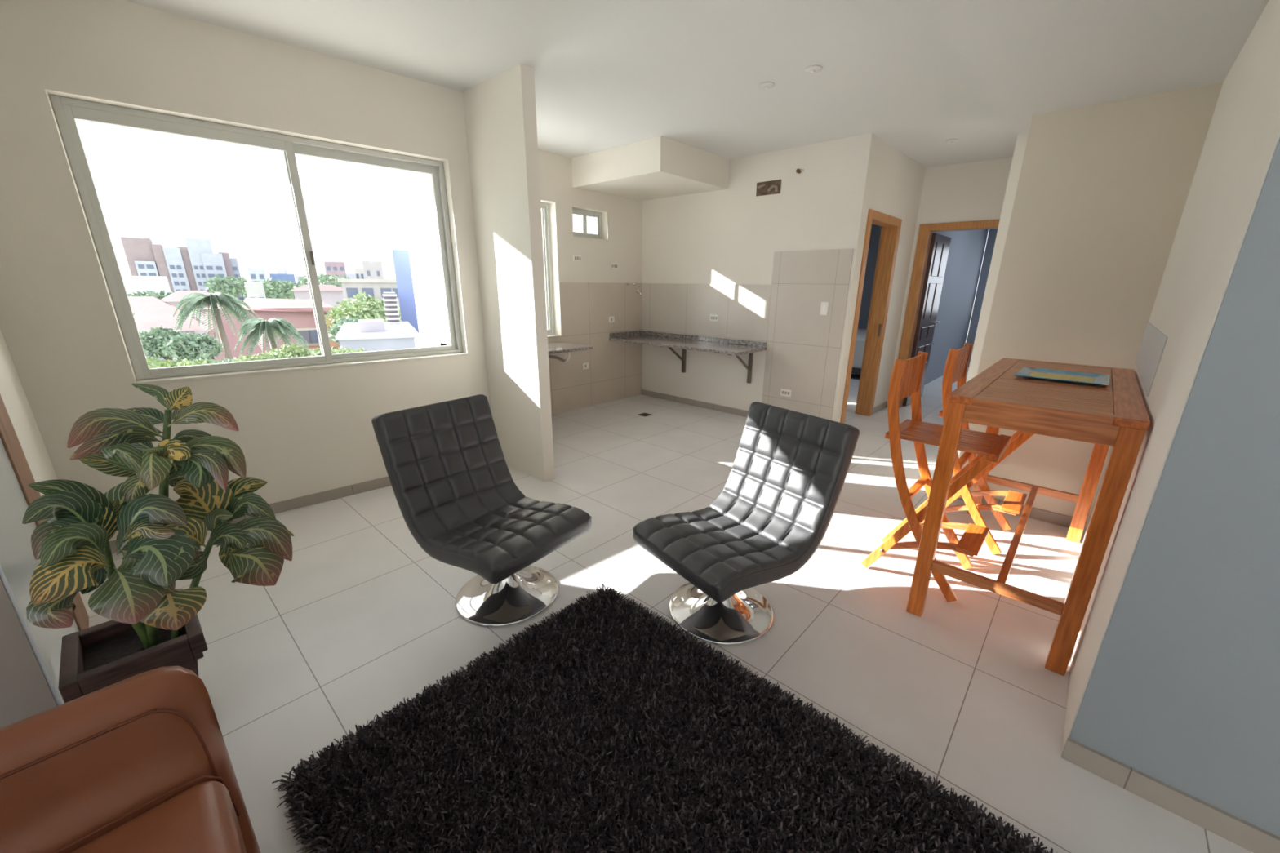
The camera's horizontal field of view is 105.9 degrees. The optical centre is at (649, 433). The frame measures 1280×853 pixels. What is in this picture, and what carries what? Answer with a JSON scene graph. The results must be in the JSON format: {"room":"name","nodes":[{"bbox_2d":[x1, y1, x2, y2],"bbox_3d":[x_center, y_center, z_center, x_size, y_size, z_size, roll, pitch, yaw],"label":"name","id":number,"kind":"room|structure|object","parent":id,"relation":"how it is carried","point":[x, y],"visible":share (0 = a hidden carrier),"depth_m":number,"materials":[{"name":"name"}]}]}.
{"room":"living room","nodes":[
{"label":"living room","id":0,"kind":"room"},
{"bbox_2d":[0,578,57,728],"bbox_3d":[-2.851,0.053,0.079,0.100,2.712,3.055,16,23,40],"label":"wall","id":1,"kind":"structure","parent":0,"point":[25,692],"depth_m":1.40,"materials":[{"name":"beige paint"}]},
{"bbox_2d":[0,328,88,613],"bbox_3d":[-2.444,-0.428,1.637,1.690,2.712,0.117,16,23,40],"label":"wall","id":2,"kind":"structure","parent":0,"point":[13,395],"depth_m":2.16,"materials":[{"name":"paint"}]},
{"bbox_2d":[0,394,88,706],"bbox_3d":[-2.180,-0.083,1.501,0.978,2.140,0.111,16,23,40],"label":"door","id":3,"kind":"structure","parent":2,"relation":"in","point":[18,563],"depth_m":1.57,"materials":[{"name":"white"}]},
{"bbox_2d":[0,0,490,541],"bbox_3d":[-2.280,-0.856,3.015,2.643,2.713,0.200,-15,23,-41],"label":"wall","id":4,"kind":"structure","parent":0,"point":[309,432],"depth_m":2.54,"materials":[{"name":"paint"}]},
{"bbox_2d":[100,476,391,554],"bbox_3d":[-2.184,0.418,3.368,2.348,0.072,0.013,-15,23,-41],"label":"baseboard","id":5,"kind":"structure","parent":4,"relation":"attached to","point":[331,495],"depth_m":3.31,"materials":[{"name":"tile"}]},
{"bbox_2d":[48,94,467,384],"bbox_3d":[-2.141,-1.109,3.050,1.820,1.366,0.186,-15,23,-41],"label":"window","id":6,"kind":"structure","parent":4,"relation":"attached to","point":[66,109],"depth_m":2.86,"materials":[{"name":"white"}]},
{"bbox_2d":[391,168,449,347],"bbox_3d":[-1.847,-1.227,4.423,1.418,2.833,0.100,16,23,40],"label":"wall","id":7,"kind":"structure","parent":0,"point":[420,343],"depth_m":4.67,"materials":[{"name":"paint"}]},
{"bbox_2d":[399,172,439,342],"bbox_3d":[-1.818,-1.550,4.305,1.358,1.480,0.050,16,23,40],"label":"window","id":8,"kind":"structure","parent":7,"relation":"in","point":[403,180],"depth_m":4.68,"materials":[{"name":"white plastic"}]},
{"bbox_2d":[407,177,439,336],"bbox_3d":[-1.892,-1.510,5.294,0.001,2.813,1.195,16,23,40],"label":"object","id":9,"kind":"structure","parent":0,"point":[415,187],"depth_m":4.80,"materials":[{"name":"white paint"}]},
{"bbox_2d":[420,149,642,344],"bbox_3d":[-0.991,-1.587,5.408,0.140,2.713,2.801,16,23,40],"label":"wall","id":10,"kind":"structure","parent":0,"point":[621,242],"depth_m":5.33,"materials":[{"name":"paint"}]},
{"bbox_2d":[540,201,555,335],"bbox_3d":[-1.473,-1.664,4.903,0.040,1.370,1.180,16,23,40],"label":"window","id":11,"kind":"structure","parent":10,"relation":"in","point":[544,206],"depth_m":5.28,"materials":[{"name":"silver metal"}]},
{"bbox_2d":[573,254,582,262],"bbox_3d":[-0.800,-1.960,5.389,0.010,0.074,0.118,16,23,40],"label":"wall outlet","id":12,"kind":"object","parent":10,"relation":"attached to","point":[576,258],"visible":1,"depth_m":5.38,"materials":[{"name":"white plastic"}]},
{"bbox_2d":[572,208,602,239],"bbox_3d":[-0.739,-2.387,5.502,0.040,0.300,0.513,16,23,40],"label":"window","id":13,"kind":"structure","parent":10,"relation":"in","point":[584,213],"depth_m":5.52,"materials":[{"name":"silver metal"}]},
{"bbox_2d":[610,262,617,269],"bbox_3d":[-0.417,-2.019,5.812,0.010,0.074,0.118,16,23,40],"label":"wall outlet","id":14,"kind":"object","parent":10,"relation":"attached to","point":[613,265],"visible":1,"depth_m":5.80,"materials":[{"name":"white plastic"}]},
{"bbox_2d":[541,208,549,329],"bbox_3d":[-1.308,-1.630,5.533,0.508,2.713,0.060,16,23,40],"label":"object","id":15,"kind":"structure","parent":0,"point":[542,211],"depth_m":5.28,"materials":[{"name":"paint"}]},
{"bbox_2d":[124,0,1017,168],"bbox_3d":[2.068,-2.329,3.122,8.700,0.171,15.000,16,23,40],"label":"ceiling","id":16,"kind":"structure","parent":0,"point":[608,73],"depth_m":2.85,"materials":[{"name":"white paint"}]},
{"bbox_2d":[547,282,642,414],"bbox_3d":[-0.990,-0.960,5.497,0.008,1.463,2.660,16,23,40],"label":"tiled wall","id":17,"kind":"structure","parent":0,"point":[614,372],"depth_m":5.85,"materials":[{"name":"beige tile"}]},
{"bbox_2d":[547,342,592,363],"bbox_3d":[-1.206,-0.759,4.880,0.543,0.198,1.220,16,23,40],"label":"countertop","id":18,"kind":"structure","parent":17,"relation":"attached to","point":[557,347],"depth_m":5.07,"materials":[{"name":"stone"}]},
{"bbox_2d":[582,362,588,369],"bbox_3d":[-0.763,-0.815,5.790,0.010,0.075,0.100,16,23,40],"label":"wall outlet","id":19,"kind":"object","parent":17,"relation":"attached to","point":[584,366],"visible":1,"depth_m":5.78,"materials":[{"name":"white plastic"}]},
{"bbox_2d":[608,315,614,322],"bbox_3d":[-0.465,-1.409,5.943,0.010,0.075,0.100,16,23,40],"label":"wall outlet","id":20,"kind":"object","parent":17,"relation":"attached to","point":[611,319],"visible":1,"depth_m":5.94,"materials":[{"name":"white plastic"}]},
{"bbox_2d":[571,135,728,200],"bbox_3d":[0.011,-2.755,5.109,1.239,0.282,1.097,16,23,40],"label":"soffit","id":21,"kind":"structure","parent":0,"point":[660,166],"depth_m":4.78,"materials":[{"name":"paint"}]},
{"bbox_2d":[88,367,1252,852],"bbox_3d":[2.037,0.380,3.966,8.700,0.120,15.000,16,23,40],"label":"floor","id":22,"kind":"structure","parent":0,"point":[361,620],"depth_m":2.15,"materials":[{"name":"tile"}]},
{"bbox_2d":[0,666,260,852],"bbox_3d":[-0.669,1.034,0.191,2.047,0.820,1.029,16,23,40],"label":"leather sofa","id":23,"kind":"object","parent":22,"relation":"on","point":[140,762],"visible":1,"depth_m":0.95,"materials":[{"name":"brown leather"}]},
{"bbox_2d":[71,781,246,852],"bbox_3d":[-0.889,0.953,0.555,0.820,0.183,0.744,16,23,40],"label":"seat cushion","id":24,"kind":"object","parent":23,"relation":"on","point":[165,816],"depth_m":0.94,"materials":[{"name":"leather"}]},
{"bbox_2d":[22,383,293,703],"bbox_3d":[-1.493,0.435,1.541,0.506,1.141,0.623,11,20,29],"label":"potted croton","id":25,"kind":"object","parent":22,"relation":"on","point":[153,624],"visible":0.99,"depth_m":1.41,"materials":[{"name":"green plant"}]},
{"bbox_2d":[371,394,591,626],"bbox_3d":[-0.762,0.340,2.289,0.821,0.894,0.576,13,21,34],"label":"swivel chair","id":26,"kind":"object","parent":22,"relation":"on","point":[456,494],"visible":1,"depth_m":2.25,"materials":[{"name":"grey leather"}]},
{"bbox_2d":[462,63,555,481],"bbox_3d":[-1.071,-1.027,3.608,0.853,2.713,0.097,16,23,40],"label":"wall pier","id":27,"kind":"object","parent":22,"relation":"on","point":[500,110],"visible":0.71,"depth_m":3.41,"materials":[{"name":"paint"}]},
{"bbox_2d":[638,413,651,417],"bbox_3d":[-0.050,-0.225,5.623,0.124,0.004,0.124,16,23,40],"label":"floor drain","id":28,"kind":"object","parent":22,"relation":"on","point":[645,415],"visible":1,"depth_m":5.61,"materials":[{"name":"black metal"}]},
{"bbox_2d":[271,583,1057,852],"bbox_3d":[0.137,1.119,1.230,2.222,0.054,1.381,16,23,40],"label":"shag rug","id":29,"kind":"object","parent":22,"relation":"on","point":[605,726],"visible":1,"depth_m":1.48,"materials":[{"name":"black carpet"}]},
{"bbox_2d":[632,401,859,644],"bbox_3d":[0.414,0.382,2.196,0.821,0.894,0.576,-12,21,-35],"label":"swivel chair","id":30,"kind":"object","parent":22,"relation":"on","point":[776,504],"visible":0.99,"depth_m":2.16,"materials":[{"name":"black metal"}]},
{"bbox_2d":[851,328,866,374],"bbox_3d":[3.449,-1.567,8.954,1.940,0.660,1.940,16,23,40],"label":"bed","id":31,"kind":"object","parent":22,"relation":"on","point":[861,333],"visible":0.02,"depth_m":7.79,"materials":[{"name":"grey"}]},
{"bbox_2d":[861,351,1011,602],"bbox_3d":[1.457,0.194,2.432,0.493,1.135,0.407,16,23,40],"label":"bar stool","id":32,"kind":"object","parent":22,"relation":"on","point":[906,377],"visible":0.95,"depth_m":2.37,"materials":[{"name":"brown wood"}]},
{"bbox_2d":[920,342,1035,555],"bbox_3d":[1.974,0.070,2.850,0.493,1.135,0.407,16,23,40],"label":"bar stool","id":33,"kind":"object","parent":22,"relation":"on","point":[957,362],"visible":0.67,"depth_m":2.78,"materials":[{"name":"brown wood"}]},
{"bbox_2d":[906,357,1150,675],"bbox_3d":[1.913,0.243,2.445,0.586,1.045,1.465,16,23,40],"label":"bar table","id":34,"kind":"object","parent":22,"relation":"on","point":[1115,415],"visible":0.97,"depth_m":1.93,"materials":[{"name":"brown wood"}]},
{"bbox_2d":[1013,366,1110,385],"bbox_3d":[1.998,-0.279,2.338,0.340,0.015,0.340,16,23,41],"label":"serving tray","id":35,"kind":"object","parent":34,"relation":"on","point":[1028,372],"visible":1,"depth_m":2.34,"materials":[{"name":"ceramic"}]},
{"bbox_2d":[641,248,853,420],"bbox_3d":[0.885,-1.122,5.541,2.644,1.786,0.008,16,23,40],"label":"tiled wall","id":36,"kind":"structure","parent":0,"point":[803,345],"depth_m":5.05,"materials":[{"name":"beige tile"}]},
{"bbox_2d":[609,330,766,347],"bbox_3d":[0.388,-1.092,5.600,1.843,0.052,0.587,16,23,40],"label":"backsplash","id":37,"kind":"structure","parent":36,"relation":"attached to","point":[757,344],"depth_m":5.83,"materials":[{"name":"stone"}]},
{"bbox_2d":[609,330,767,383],"bbox_3d":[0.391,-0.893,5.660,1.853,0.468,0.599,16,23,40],"label":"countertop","id":38,"kind":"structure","parent":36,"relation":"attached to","point":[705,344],"depth_m":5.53,"materials":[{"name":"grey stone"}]},
{"bbox_2d":[710,314,718,321],"bbox_3d":[0.752,-1.342,5.587,0.118,0.074,0.010,16,23,40],"label":"wall outlet","id":39,"kind":"object","parent":36,"relation":"attached to","point":[713,317],"visible":1,"depth_m":5.58,"materials":[{"name":"white plastic"}]},
{"bbox_2d":[780,388,791,396],"bbox_3d":[1.466,-0.441,5.180,0.118,0.074,0.010,16,23,40],"label":"wall outlet","id":40,"kind":"object","parent":36,"relation":"attached to","point":[787,393],"visible":1,"depth_m":5.18,"materials":[{"name":"white plastic"}]},
{"bbox_2d":[819,302,828,315],"bbox_3d":[1.708,-1.223,4.714,0.075,0.125,0.013,16,23,40],"label":"light switch","id":41,"kind":"object","parent":36,"relation":"attached to","point":[824,305],"visible":1,"depth_m":4.71,"materials":[{"name":"white plastic"}]},
{"bbox_2d":[641,133,876,422],"bbox_3d":[0.941,-1.576,5.441,2.682,2.713,0.120,16,23,40],"label":"wall","id":42,"kind":"structure","parent":0,"point":[732,235],"depth_m":5.11,"materials":[{"name":"paint"}]},
{"bbox_2d":[641,389,748,417],"bbox_3d":[0.579,-0.386,6.050,1.842,0.072,0.012,16,23,40],"label":"baseboard","id":43,"kind":"structure","parent":42,"relation":"attached to","point":[666,397],"depth_m":6.03,"materials":[{"name":"tile"}]},
{"bbox_2d":[755,179,781,195],"bbox_3d":[1.189,-2.464,4.836,0.270,0.125,0.034,16,23,40],"label":"duct opening","id":44,"kind":"object","parent":42,"relation":"attached to","point":[771,187],"visible":1,"depth_m":4.83,"materials":[{"name":"beige"}]},
{"bbox_2d":[794,168,804,173],"bbox_3d":[1.423,-2.501,4.594,0.090,0.035,0.040,16,23,40],"label":"pipe stub","id":45,"kind":"object","parent":42,"relation":"attached to","point":[797,171],"visible":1,"depth_m":4.58,"materials":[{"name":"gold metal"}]},
{"bbox_2d":[839,136,989,422],"bbox_3d":[3.982,-1.975,6.835,0.130,2.713,6.114,16,23,40],"label":"wall","id":46,"kind":"structure","parent":0,"point":[896,183],"depth_m":5.75,"materials":[{"name":"paint"}]},
{"bbox_2d":[840,208,902,423],"bbox_3d":[2.270,-1.161,5.130,0.175,2.135,0.970,16,23,40],"label":"door frame","id":47,"kind":"structure","parent":46,"relation":"in","point":[890,233],"depth_m":5.27,"materials":[{"name":"brown wood"}]},
{"bbox_2d":[872,400,887,413],"bbox_3d":[2.841,-0.326,5.940,0.012,0.072,0.589,16,23,40],"label":"baseboard","id":48,"kind":"structure","parent":46,"relation":"attached to","point":[882,406],"depth_m":5.92,"materials":[{"name":"tile"}]},
{"bbox_2d":[857,223,997,367],"bbox_3d":[6.066,-2.599,8.912,6.300,2.713,0.100,16,23,40],"label":"wall","id":49,"kind":"structure","parent":0,"point":[875,233],"depth_m":9.75,"materials":[{"name":"grey paint"}]},
{"bbox_2d":[893,156,1013,364],"bbox_3d":[4.218,-1.347,4.827,3.290,2.713,0.120,16,23,40],"label":"wall","id":50,"kind":"structure","parent":0,"point":[975,191],"depth_m":5.19,"materials":[{"name":"paint"}]},
{"bbox_2d":[897,219,999,408],"bbox_3d":[3.716,-1.365,5.838,0.925,2.135,0.915,16,23,40],"label":"door frame","id":51,"kind":"structure","parent":50,"relation":"in","point":[939,247],"depth_m":5.78,"materials":[{"name":"brown wood"}]},
{"bbox_2d":[957,133,1028,457],"bbox_3d":[3.874,-1.012,3.741,1.872,2.711,2.025,16,23,40],"label":"wall","id":52,"kind":"structure","parent":0,"point":[1021,140],"depth_m":3.50,"materials":[{"name":"white paint"}]},
{"bbox_2d":[959,82,1222,519],"bbox_3d":[3.049,-0.719,2.771,1.730,2.711,0.585,16,23,40],"label":"wall","id":53,"kind":"structure","parent":0,"point":[1103,189],"depth_m":2.76,"materials":[{"name":"beige paint"}]},
{"bbox_2d":[957,497,1086,530],"bbox_3d":[2.466,0.502,3.270,0.736,0.072,0.012,16,23,40],"label":"baseboard","id":54,"kind":"structure","parent":53,"relation":"attached to","point":[1036,513],"depth_m":3.15,"materials":[{"name":"tile"}]},
{"bbox_2d":[925,0,1268,136],"bbox_3d":[1.321,-0.867,-0.879,4.080,0.295,7.700,16,23,40],"label":"ceiling","id":55,"kind":"structure","parent":0,"point":[1028,58],"depth_m":1.99,"materials":[{"name":"white paint"}]},
{"bbox_2d":[1061,0,1279,837],"bbox_3d":[3.243,-0.130,0.891,3.194,2.711,2.070,16,23,40],"label":"wall","id":56,"kind":"structure","parent":0,"point":[1183,690],"depth_m":1.30,"materials":[{"name":"paint"}]},
{"bbox_2d":[1134,321,1167,396],"bbox_3d":[2.347,-0.382,2.272,0.004,0.230,1.190,16,23,40],"label":"electrical panel","id":57,"kind":"object","parent":56,"relation":"attached to","point":[1153,341],"visible":1,"depth_m":2.13,"materials":[{"name":"grey plastic"}]},
{"bbox_2d":[1061,737,1279,852],"bbox_3d":[2.528,1.349,0.545,3.194,0.076,0.013,16,23,40],"label":"baseboard","id":58,"kind":"structure","parent":56,"relation":"attached to","point":[1242,833],"depth_m":1.40,"materials":[{"name":"tile"}]},
{"label":"outside","id":59,"kind":"structure","parent":0,"visible":0},
{"bbox_3d":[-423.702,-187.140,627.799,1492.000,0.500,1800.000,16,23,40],"label":"ground","id":60,"kind":"structure","parent":59,"visible":0},
{"bbox_2d":[121,275,170,296],"bbox_3d":[-111.682,-28.616,108.092,7.672,12.820,16.060,-16,24,-43],"label":"building","id":61,"kind":"structure","parent":60,"relation":"on","point":[131,283],"depth_m":101.53,"materials":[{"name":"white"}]},
{"bbox_2d":[128,296,171,315],"bbox_3d":[-37.058,-4.684,36.800,9.200,11.164,3.804,17,24,42],"label":"house","id":62,"kind":"structure","parent":60,"relation":"on","point":[137,304],"depth_m":34.27,"materials":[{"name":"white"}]},
{"bbox_2d":[127,289,173,302],"bbox_3d":[-70.488,-15.093,69.492,7.406,10.872,7.261,16,23,40],"label":"leafy tree","id":63,"kind":"object","parent":60,"relation":"on","point":[160,295],"visible":0.1,"depth_m":67.30,"materials":[{"name":"green plant"}]},
{"bbox_2d":[146,356,177,368],"bbox_3d":[-12.339,3.180,13.389,1.472,10.624,1.394,-1,17,-7],"label":"leafy tree","id":64,"kind":"object","parent":60,"relation":"on","point":[151,362],"visible":0.09,"depth_m":11.87,"materials":[{"name":"green plant"}]},
{"bbox_2d":[138,325,188,360],"bbox_3d":[-16.962,1.467,18.281,1.789,10.884,1.868,16,23,40],"label":"leafy tree","id":65,"kind":"object","parent":60,"relation":"on","point":[152,340],"visible":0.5,"depth_m":16.40,"materials":[{"name":"green plant"}]},
{"bbox_2d":[133,305,211,360],"bbox_3d":[-25.951,-1.512,27.207,3.164,11.057,9.200,-16,24,-42],"label":"house","id":66,"kind":"structure","parent":60,"relation":"on","point":[157,316],"depth_m":23.92,"materials":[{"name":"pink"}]},
{"bbox_2d":[120,236,245,301],"bbox_3d":[-180.210,-58.354,190.233,30.866,34.200,18.200,-15,23,-40],"label":"apartment block","id":67,"kind":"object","parent":60,"relation":"on","point":[188,268],"visible":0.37,"depth_m":182.46,"materials":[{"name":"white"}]},
{"bbox_2d":[154,357,213,368],"bbox_3d":[-10.123,3.525,12.045,1.218,10.815,1.201,16,23,40],"label":"leafy tree","id":68,"kind":"object","parent":60,"relation":"on","point":[169,363],"visible":0.09,"depth_m":10.37,"materials":[{"name":"green plant"}]},
{"bbox_2d":[160,290,214,362],"bbox_3d":[-49.811,-10.253,54.152,5.280,11.197,9.200,-15,23,-40],"label":"house","id":69,"kind":"structure","parent":60,"relation":"on","point":[173,299],"depth_m":50.54,"materials":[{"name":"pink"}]},
{"bbox_2d":[160,332,223,361],"bbox_3d":[-15.105,1.800,17.446,1.528,10.785,1.513,-3,18,-11],"label":"leafy tree","id":70,"kind":"object","parent":60,"relation":"on","point":[193,346],"visible":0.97,"depth_m":15.60,"materials":[{"name":"green plant"}]},
{"bbox_2d":[173,292,262,360],"bbox_3d":[-20.448,-0.931,24.190,3.374,11.883,3.397,16,23,40],"label":"palm tree","id":71,"kind":"object","parent":60,"relation":"on","point":[224,301],"visible":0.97,"depth_m":22.36,"materials":[{"name":"green plant"}]},
{"bbox_2d":[206,356,243,363],"bbox_3d":[-11.720,2.881,14.698,1.416,10.430,1.415,0,17,-3],"label":"leafy tree","id":72,"kind":"object","parent":60,"relation":"on","point":[226,360],"visible":0.03,"depth_m":13.10,"materials":[{"name":"green plant"}]},
{"bbox_2d":[202,274,250,297],"bbox_3d":[-109.039,-34.699,126.367,10.573,13.627,10.710,16,23,40],"label":"leafy tree","id":73,"kind":"object","parent":60,"relation":"on","point":[236,286],"visible":0.87,"depth_m":122.97,"materials":[{"name":"green plant"}]},
{"bbox_2d":[244,282,266,297],"bbox_3d":[-77.021,-23.836,95.697,2.746,11.821,10.060,-13,22,-36],"label":"rooftop building","id":74,"kind":"structure","parent":60,"relation":"on","point":[253,290],"depth_m":90.61,"materials":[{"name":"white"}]},
{"bbox_2d":[247,267,266,282],"bbox_3d":[-150.791,-55.693,187.527,4.915,16.407,14.060,-12,22,-36],"label":"tower","id":75,"kind":"structure","parent":60,"relation":"on","point":[255,273],"depth_m":180.42,"materials":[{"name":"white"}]},
{"bbox_2d":[231,352,283,362],"bbox_3d":[-9.187,3.282,12.847,1.319,10.821,1.354,16,23,40],"label":"leafy tree","id":76,"kind":"object","parent":60,"relation":"on","point":[264,357],"visible":0.11,"depth_m":11.18,"materials":[{"name":"green plant"}]},
{"bbox_2d":[241,277,297,298],"bbox_3d":[-89.395,-30.921,116.075,11.255,12.966,11.786,16,23,40],"label":"leafy tree","id":77,"kind":"object","parent":60,"relation":"on","point":[283,291],"visible":0.7,"depth_m":113.93,"materials":[{"name":"green plant"}]},
{"bbox_2d":[202,297,340,360],"bbox_3d":[-28.611,-5.056,38.366,7.517,11.126,13.450,-12,21,-35],"label":"building","id":78,"kind":"structure","parent":60,"relation":"on","point":[300,313],"depth_m":33.09,"materials":[{"name":"pink paint"}]},
{"bbox_2d":[233,317,309,359],"bbox_3d":[-15.879,0.377,21.736,2.370,10.945,2.556,-1,17,-5],"label":"palm tree","id":79,"kind":"object","parent":60,"relation":"on","point":[281,326],"visible":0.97,"depth_m":19.79,"materials":[{"name":"green plant"}]},
{"bbox_2d":[276,269,287,274],"bbox_3d":[-204.056,-82.724,270.753,4.414,17.343,14.060,-12,21,-34],"label":"building","id":80,"kind":"structure","parent":60,"relation":"on","point":[283,272],"depth_m":263.21,"materials":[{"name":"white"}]},
{"bbox_2d":[269,273,295,284],"bbox_3d":[-157.482,-61.573,209.194,8.283,14.597,18.060,-12,21,-34],"label":"office building","id":81,"kind":"structure","parent":60,"relation":"on","point":[275,277],"depth_m":200.51,"materials":[{"name":"blue"}]},
{"bbox_2d":[268,280,300,298],"bbox_3d":[-93.221,-33.589,125.460,11.491,12.394,11.257,16,23,40],"label":"leafy tree","id":82,"kind":"object","parent":60,"relation":"on","point":[298,284],"visible":0.06,"depth_m":124.36,"materials":[{"name":"green plant"}]},
{"bbox_2d":[261,342,317,358],"bbox_3d":[-9.861,2.669,14.782,1.632,10.825,1.744,16,23,40],"label":"leafy tree","id":83,"kind":"object","parent":60,"relation":"on","point":[292,352],"visible":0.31,"depth_m":13.12,"materials":[{"name":"green plant"}]},
{"bbox_2d":[296,275,305,283],"bbox_3d":[-204.179,-85.683,285.116,4.422,14.444,14.060,-11,21,-33],"label":"building","id":84,"kind":"structure","parent":60,"relation":"on","point":[297,277],"depth_m":277.40,"materials":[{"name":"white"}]},
{"bbox_2d":[289,284,343,308],"bbox_3d":[-62.273,-22.668,92.906,9.360,11.573,9.200,-10,20,-32],"label":"house","id":85,"kind":"structure","parent":60,"relation":"on","point":[331,295],"depth_m":89.14,"materials":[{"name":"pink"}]},
{"bbox_2d":[293,272,349,288],"bbox_3d":[-75.168,-30.916,113.884,13.107,14.567,12.417,16,23,40],"label":"leafy tree","id":86,"kind":"object","parent":60,"relation":"on","point":[322,278],"visible":0.26,"depth_m":110.29,"materials":[{"name":"green plant"}]},
{"bbox_2d":[310,346,349,355],"bbox_3d":[-7.464,3.214,12.827,0.959,11.001,0.898,16,23,40],"label":"leafy tree","id":87,"kind":"object","parent":60,"relation":"on","point":[334,351],"visible":0.11,"depth_m":11.10,"materials":[{"name":"green plant"}]},
{"bbox_2d":[324,261,346,287],"bbox_3d":[-162.948,-78.620,252.892,8.495,21.027,22.060,-10,20,-30],"label":"brick tower","id":88,"kind":"structure","parent":60,"relation":"on","point":[338,268],"depth_m":241.89,"materials":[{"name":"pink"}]},
{"bbox_2d":[327,315,358,346],"bbox_3d":[-17.620,-1.997,29.998,2.615,10.513,2.650,-2,17,-7],"label":"leafy tree","id":89,"kind":"object","parent":60,"relation":"on","point":[335,327],"visible":0.18,"depth_m":27.93,"materials":[{"name":"green plant"}]},
{"bbox_2d":[346,273,355,278],"bbox_3d":[-195.483,-96.548,317.296,5.881,16.231,14.060,-9,20,-29],"label":"building","id":90,"kind":"structure","parent":60,"relation":"on","point":[350,276],"depth_m":309.84,"materials":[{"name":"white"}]},
{"bbox_2d":[339,348,366,353],"bbox_3d":[-6.575,3.379,12.261,0.768,11.041,0.815,16,23,40],"label":"leafy tree","id":91,"kind":"object","parent":60,"relation":"on","point":[345,351],"visible":0.08,"depth_m":10.60,"materials":[{"name":"green plant"}]},
{"bbox_2d":[354,267,364,279],"bbox_3d":[-196.359,-102.442,329.442,5.385,20.240,14.060,-9,20,-28],"label":"building","id":92,"kind":"structure","parent":60,"relation":"on","point":[359,273],"depth_m":321.63,"materials":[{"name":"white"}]},
{"bbox_2d":[324,290,401,330],"bbox_3d":[-18.793,-3.769,33.423,4.536,11.834,4.961,16,23,40],"label":"leafy tree","id":93,"kind":"object","parent":60,"relation":"on","point":[371,308],"visible":0.39,"depth_m":31.20,"materials":[{"name":"green plant"}]},
{"bbox_2d":[337,278,401,321],"bbox_3d":[-43.436,-17.675,77.702,8.719,13.800,13.600,-9,20,-27],"label":"house","id":94,"kind":"structure","parent":60,"relation":"on","point":[350,286],"depth_m":70.93,"materials":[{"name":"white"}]},
{"bbox_2d":[362,261,383,279],"bbox_3d":[-104.293,-55.545,184.349,6.125,19.026,18.060,-9,20,-27],"label":"tower","id":95,"kind":"structure","parent":60,"relation":"on","point":[371,269],"depth_m":174.91,"materials":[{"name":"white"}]},
{"bbox_2d":[335,319,419,351],"bbox_3d":[-12.343,-0.037,23.355,2.908,10.829,7.200,-9,20,-28],"label":"annex","id":96,"kind":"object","parent":60,"relation":"on","point":[370,335],"visible":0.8,"depth_m":19.43,"materials":[{"name":"white paint"}]},
{"bbox_2d":[382,292,400,324],"bbox_3d":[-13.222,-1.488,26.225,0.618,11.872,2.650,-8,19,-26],"label":"tower","id":97,"kind":"structure","parent":60,"relation":"on","point":[390,300],"depth_m":23.61,"materials":[{"name":"grey concrete"}]},
{"bbox_2d":[391,249,419,337],"bbox_3d":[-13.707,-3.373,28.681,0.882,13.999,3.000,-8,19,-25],"label":"tower","id":98,"kind":"structure","parent":60,"relation":"on","point":[402,263],"depth_m":25.85,"materials":[{"name":"blue glass"}]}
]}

